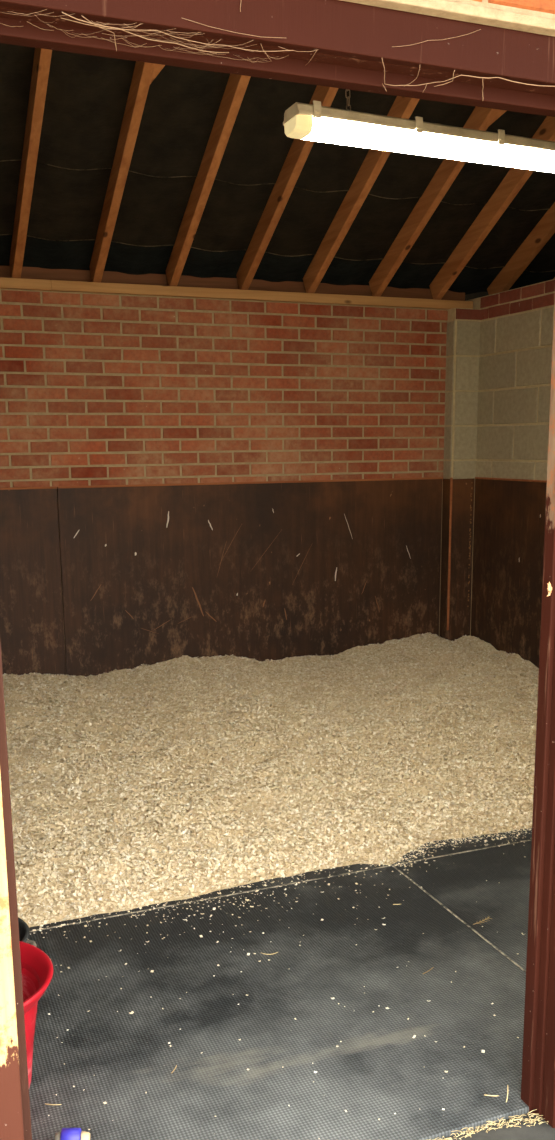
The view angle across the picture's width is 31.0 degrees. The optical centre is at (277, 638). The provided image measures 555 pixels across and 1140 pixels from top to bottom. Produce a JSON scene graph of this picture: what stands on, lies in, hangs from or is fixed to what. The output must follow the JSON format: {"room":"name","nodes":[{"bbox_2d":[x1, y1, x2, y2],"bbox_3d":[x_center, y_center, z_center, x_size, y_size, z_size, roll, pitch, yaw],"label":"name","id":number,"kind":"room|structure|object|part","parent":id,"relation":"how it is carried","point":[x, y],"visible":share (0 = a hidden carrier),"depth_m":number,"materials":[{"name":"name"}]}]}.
{"room":"horse stable","nodes":[
{"label":"horse stable","id":0,"kind":"room"},
{"bbox_2d":[0,289,480,660],"bbox_3d":[-0.532,-0.822,6.225,4.120,2.473,0.323,-5,12,-21],"label":"wall","id":1,"kind":"structure","parent":0,"point":[96,388],"depth_m":6.12,"materials":[{"name":"red brick"}]},
{"bbox_2d":[0,486,65,674],"bbox_3d":[-1.789,-0.183,5.750,1.098,1.345,0.020,-5,12,-21],"label":"kickboard","id":2,"kind":"object","parent":1,"relation":"attached to","point":[31,604],"visible":0.78,"depth_m":5.86,"materials":[{"name":"brown wood"}]},
{"bbox_2d":[0,265,464,300],"bbox_3d":[-0.561,-2.112,6.016,3.918,0.137,0.021,-5,12,-21],"label":"board","id":3,"kind":"object","parent":1,"relation":"on","point":[5,272],"visible":0.44,"depth_m":6.07,"materials":[{"name":"brown wood"}]},
{"bbox_2d":[57,477,442,676],"bbox_3d":[-0.078,-0.330,6.422,2.584,1.345,0.020,-5,12,-21],"label":"kickboard","id":4,"kind":"object","parent":1,"relation":"attached to","point":[151,574],"visible":0.94,"depth_m":6.34,"materials":[{"name":"brown wood"}]},
{"bbox_2d":[440,478,474,640],"bbox_3d":[1.230,-0.431,6.875,0.192,1.345,0.105,-5,12,-21],"label":"kickboard","id":5,"kind":"object","parent":1,"relation":"attached to","point":[458,494],"visible":0.9,"depth_m":6.81,"materials":[{"name":"brown wood"}]},
{"bbox_3d":[1.147,-0.421,6.855,0.014,1.335,0.082,-5,12,-21],"label":"panel","id":6,"kind":"part","parent":5,"relation":"part of","materials":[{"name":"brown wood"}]},
{"bbox_2d":[0,43,554,210],"bbox_3d":[0.112,-2.751,4.603,12.000,0.927,1.508,-5,12,-21],"label":"felt","id":7,"kind":"structure","parent":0,"point":[86,98],"depth_m":4.97,"materials":[{"name":"fabric"}]},
{"bbox_2d":[487,202,554,294],"bbox_3d":[1.833,-2.722,5.672,0.047,1.321,2.161,-5,12,-21],"label":"rafter","id":8,"kind":"object","parent":7,"relation":"attached to","point":[543,231],"visible":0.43,"depth_m":6.34,"materials":[{"name":"brown wood"}]},
{"bbox_2d":[0,161,554,272],"bbox_3d":[-0.233,-2.385,5.561,12.000,0.364,0.543,-5,12,-21],"label":"felt","id":9,"kind":"structure","parent":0,"point":[67,205],"depth_m":5.63,"materials":[{"name":"fabric"}]},
{"bbox_2d":[0,235,554,294],"bbox_3d":[-0.359,-2.248,5.914,12.000,0.232,0.312,-5,12,-21],"label":"felt","id":10,"kind":"structure","parent":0,"point":[40,253],"depth_m":6.00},
{"bbox_2d":[367,285,488,300],"bbox_3d":[0.350,-1.115,4.355,12.000,3.750,4.286,-5,12,-21],"label":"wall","id":11,"kind":"structure","parent":0,"point":[478,294],"depth_m":6.77,"materials":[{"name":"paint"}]},
{"bbox_2d":[0,277,50,290],"bbox_3d":[-1.820,-1.946,5.448,1.138,0.054,0.125,-5,12,-21],"label":"wall plate","id":12,"kind":"object","parent":11,"relation":"on","point":[5,283],"visible":0.8,"depth_m":5.55,"materials":[{"name":"brown wood"}]},
{"bbox_2d":[9,48,51,277],"bbox_3d":[-1.085,-2.471,4.527,0.047,1.321,2.161,-5,12,-21],"label":"rafter","id":13,"kind":"object","parent":12,"relation":"on","point":[42,57],"visible":0.83,"depth_m":4.80,"materials":[{"name":"brown wood"}]},
{"bbox_2d":[50,280,472,309],"bbox_3d":[-0.011,-2.102,6.158,2.758,0.054,0.125,-5,12,-21],"label":"wall plate","id":14,"kind":"object","parent":11,"relation":"on","point":[56,285],"visible":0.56,"depth_m":6.04,"materials":[{"name":"brown wood"}]},
{"bbox_2d":[90,61,154,281],"bbox_3d":[-0.666,-2.507,4.691,0.047,1.321,2.161,-5,12,-21],"label":"rafter","id":15,"kind":"object","parent":14,"relation":"on","point":[143,71],"visible":0.76,"depth_m":4.97,"materials":[{"name":"brown wood"}]},
{"bbox_2d":[150,64,164,83],"bbox_3d":[-0.418,-2.621,4.375,0.198,0.270,0.423,-5,12,-21],"label":"brace","id":16,"kind":"object","parent":15,"relation":"attached to","point":[157,67],"visible":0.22,"depth_m":4.47,"materials":[{"name":"brown wood"}]},
{"bbox_2d":[166,74,250,285],"bbox_3d":[-0.246,-2.543,4.856,0.047,1.321,2.161,-5,12,-21],"label":"rafter","id":17,"kind":"object","parent":14,"relation":"on","point":[236,87],"visible":0.79,"depth_m":5.14,"materials":[{"name":"brown wood"}]},
{"bbox_2d":[236,85,337,289],"bbox_3d":[0.168,-2.579,5.019,0.047,1.321,2.161,-5,12,-21],"label":"rafter","id":18,"kind":"object","parent":14,"relation":"on","point":[300,149],"visible":0.52,"depth_m":5.44,"materials":[{"name":"brown wood"}]},
{"bbox_2d":[303,96,418,292],"bbox_3d":[0.577,-2.614,5.179,0.047,1.321,2.161,-5,12,-21],"label":"rafter","id":19,"kind":"object","parent":14,"relation":"on","point":[374,161],"visible":0.45,"depth_m":5.60,"materials":[{"name":"brown wood"}]},
{"bbox_2d":[369,107,498,296],"bbox_3d":[1.006,-2.651,5.348,0.047,1.321,2.161,-5,12,-21],"label":"rafter","id":20,"kind":"object","parent":14,"relation":"on","point":[480,118],"visible":0.62,"depth_m":5.77,"materials":[{"name":"brown wood"}]},
{"bbox_2d":[489,110,505,125],"bbox_3d":[1.254,-2.765,5.032,0.198,0.270,0.423,-5,12,-21],"label":"brace","id":21,"kind":"object","parent":20,"relation":"attached to","point":[500,112],"visible":0.17,"depth_m":5.13,"materials":[{"name":"brown wood"}]},
{"bbox_2d":[429,116,554,299],"bbox_3d":[1.420,-2.686,5.510,0.047,1.321,2.161,-5,12,-21],"label":"rafter","id":22,"kind":"object","parent":14,"relation":"on","point":[515,178],"visible":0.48,"depth_m":5.96,"materials":[{"name":"brown wood"}]},
{"bbox_2d":[440,1113,554,1139],"bbox_3d":[0.432,0.775,4.559,12.000,0.102,4.596,-5,12,-21],"label":"floor","id":23,"kind":"structure","parent":0,"point":[543,1131],"depth_m":2.34,"materials":[{"name":"concrete"}]},
{"bbox_2d":[28,866,528,1139],"bbox_3d":[-0.151,1.057,2.830,1.808,0.018,1.366,-5,12,-21],"label":"rubber mat","id":24,"kind":"object","parent":23,"relation":"on","point":[377,1070],"visible":1,"depth_m":2.76,"materials":[{"name":"black rubber"}]},
{"bbox_2d":[18,917,36,946],"bbox_3d":[-0.882,0.947,2.937,0.333,0.161,0.320,-5,12,-21],"label":"tub","id":25,"kind":"object","parent":24,"relation":"on","point":[24,931],"visible":0.26,"depth_m":2.98,"materials":[{"name":"black rubber"}]},
{"bbox_2d":[20,941,52,1086],"bbox_3d":[-0.742,0.968,2.426,0.404,0.315,0.404,-5,12,-21],"label":"bucket","id":26,"kind":"object","parent":24,"relation":"on","point":[36,965],"visible":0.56,"depth_m":2.46,"materials":[{"name":"red plastic"}]},
{"bbox_2d":[54,1128,89,1139],"bbox_3d":[-0.465,1.136,2.271,0.078,0.048,0.048,-1,11,-5],"label":"fitting","id":27,"kind":"object","parent":24,"relation":"on","point":[66,1133],"visible":1,"depth_m":2.26,"materials":[{"name":"blue plastic"}]},
{"bbox_2d":[33,828,531,1129],"bbox_3d":[0.568,0.961,3.214,2.750,0.006,1.460,-5,12,-21],"label":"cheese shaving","id":28,"kind":"object","parent":24,"relation":"on","point":[419,847],"visible":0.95,"depth_m":3.55,"materials":[{"name":"beige wood"}]},
{"bbox_2d":[29,828,531,930],"bbox_3d":[0.045,0.620,5.053,3.863,0.018,2.686,-5,12,-21],"label":"rubber mat","id":29,"kind":"object","parent":23,"relation":"on","point":[466,845],"visible":0.15,"depth_m":3.76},
{"bbox_2d":[3,632,538,926],"bbox_3d":[0.024,0.464,5.076,3.867,0.286,2.797,-5,12,-21],"label":"bed","id":30,"kind":"object","parent":29,"relation":"on","point":[184,777],"visible":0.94,"depth_m":4.62,"materials":[{"name":"beige wood"}]},
{"bbox_2d":[30,839,531,931],"bbox_3d":[0.539,0.855,3.825,3.830,0.017,0.007,-5,12,-21],"label":"seam dust","id":31,"kind":"object","parent":23,"relation":"on","point":[529,839],"visible":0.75,"depth_m":3.60,"materials":[{"name":"beige wood"}]},
{"bbox_2d":[392,865,525,972],"bbox_3d":[0.659,0.969,3.232,0.006,0.017,1.201,-5,12,-21],"label":"seam dust","id":32,"kind":"object","parent":23,"relation":"on","point":[471,928],"visible":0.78,"depth_m":3.33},
{"bbox_2d":[394,840,531,970],"bbox_3d":[1.616,0.891,3.598,2.052,0.018,1.226,-5,12,-21],"label":"rubber mat","id":33,"kind":"object","parent":23,"relation":"on","point":[458,882],"visible":0.63,"depth_m":3.58,"materials":[{"name":"black rubber"}]},
{"bbox_2d":[434,1109,547,1139],"bbox_3d":[0.451,1.149,2.323,0.391,0.019,0.051,-4,12,-17],"label":"litter","id":34,"kind":"object","parent":23,"relation":"on","point":[513,1119],"visible":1,"depth_m":2.35,"materials":[{"name":"wood"}]},
{"bbox_2d":[449,0,554,18],"bbox_3d":[1.196,-0.190,2.401,12.000,2.670,0.229,-5,12,-21],"label":"wall","id":35,"kind":"structure","parent":0,"point":[541,8],"depth_m":1.79,"materials":[{"name":"orange brick"}]},
{"bbox_2d":[0,0,554,1139],"bbox_3d":[0.048,0.050,1.947,1.391,2.333,0.111,-5,12,-21],"label":"door frame","id":36,"kind":"structure","parent":35,"relation":"in","point":[352,40],"depth_m":1.79,"materials":[{"name":"paint"}]},
{"bbox_2d":[0,9,318,62],"bbox_3d":[-0.192,-0.973,1.629,0.533,0.021,0.076,-5,12,-21],"label":"cobweb","id":37,"kind":"object","parent":36,"relation":"attached to","point":[103,26],"visible":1,"depth_m":1.62,"materials":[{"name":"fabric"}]},
{"bbox_2d":[183,5,480,46],"bbox_3d":[0.107,-1.038,1.697,0.561,0.068,0.006,-5,12,-21],"label":"cobweb","id":38,"kind":"object","parent":36,"relation":"attached to","point":[240,5],"visible":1,"depth_m":1.66,"materials":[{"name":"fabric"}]},
{"bbox_2d":[261,45,554,100],"bbox_3d":[0.237,-1.008,1.798,0.590,0.027,0.078,-5,12,-21],"label":"cobweb","id":39,"kind":"object","parent":36,"relation":"attached to","point":[261,45],"visible":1,"depth_m":1.82,"materials":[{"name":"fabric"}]},
{"bbox_2d":[340,0,554,36],"bbox_3d":[0.062,-1.084,1.664,1.390,0.018,0.035,-5,12,-21],"label":"trim","id":40,"kind":"structure","parent":35,"relation":"attached to","point":[447,9],"depth_m":1.76,"materials":[{"name":"beige wood"}]},
{"bbox_2d":[467,279,554,479],"bbox_3d":[2.069,-0.672,5.143,0.107,2.548,4.287,-5,12,-21],"label":"wall","id":41,"kind":"structure","parent":0,"point":[516,325],"depth_m":6.27,"materials":[{"name":"beige concrete"}]},
{"bbox_2d":[471,477,546,667],"bbox_3d":[2.074,-0.087,5.077,0.022,1.345,3.936,-5,12,-21],"label":"kickboard","id":42,"kind":"object","parent":41,"relation":"attached to","point":[508,540],"visible":0.73,"depth_m":6.46,"materials":[{"name":"brown wood"}]},
{"bbox_3d":[0.489,-2.375,3.725,12.000,1.462,5.556,-5,12,-21],"label":"ceiling","id":43,"kind":"structure","parent":0,"visible":0},
{"bbox_2d":[345,89,350,109],"bbox_3d":[0.179,-1.988,2.836,0.070,0.921,0.017,-5,12,-21],"label":"chain","id":44,"kind":"object","parent":43,"relation":"hanging from","point":[348,97],"visible":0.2,"depth_m":2.92,"materials":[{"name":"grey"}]},
{"bbox_2d":[283,100,554,172],"bbox_3d":[0.692,-1.583,3.234,1.534,0.116,0.138,-7,13,-30],"label":"strip light","id":45,"kind":"object","parent":43,"relation":"attached to","point":[315,122],"visible":1,"depth_m":3.03,"materials":[{"name":"plastic"}]}
]}

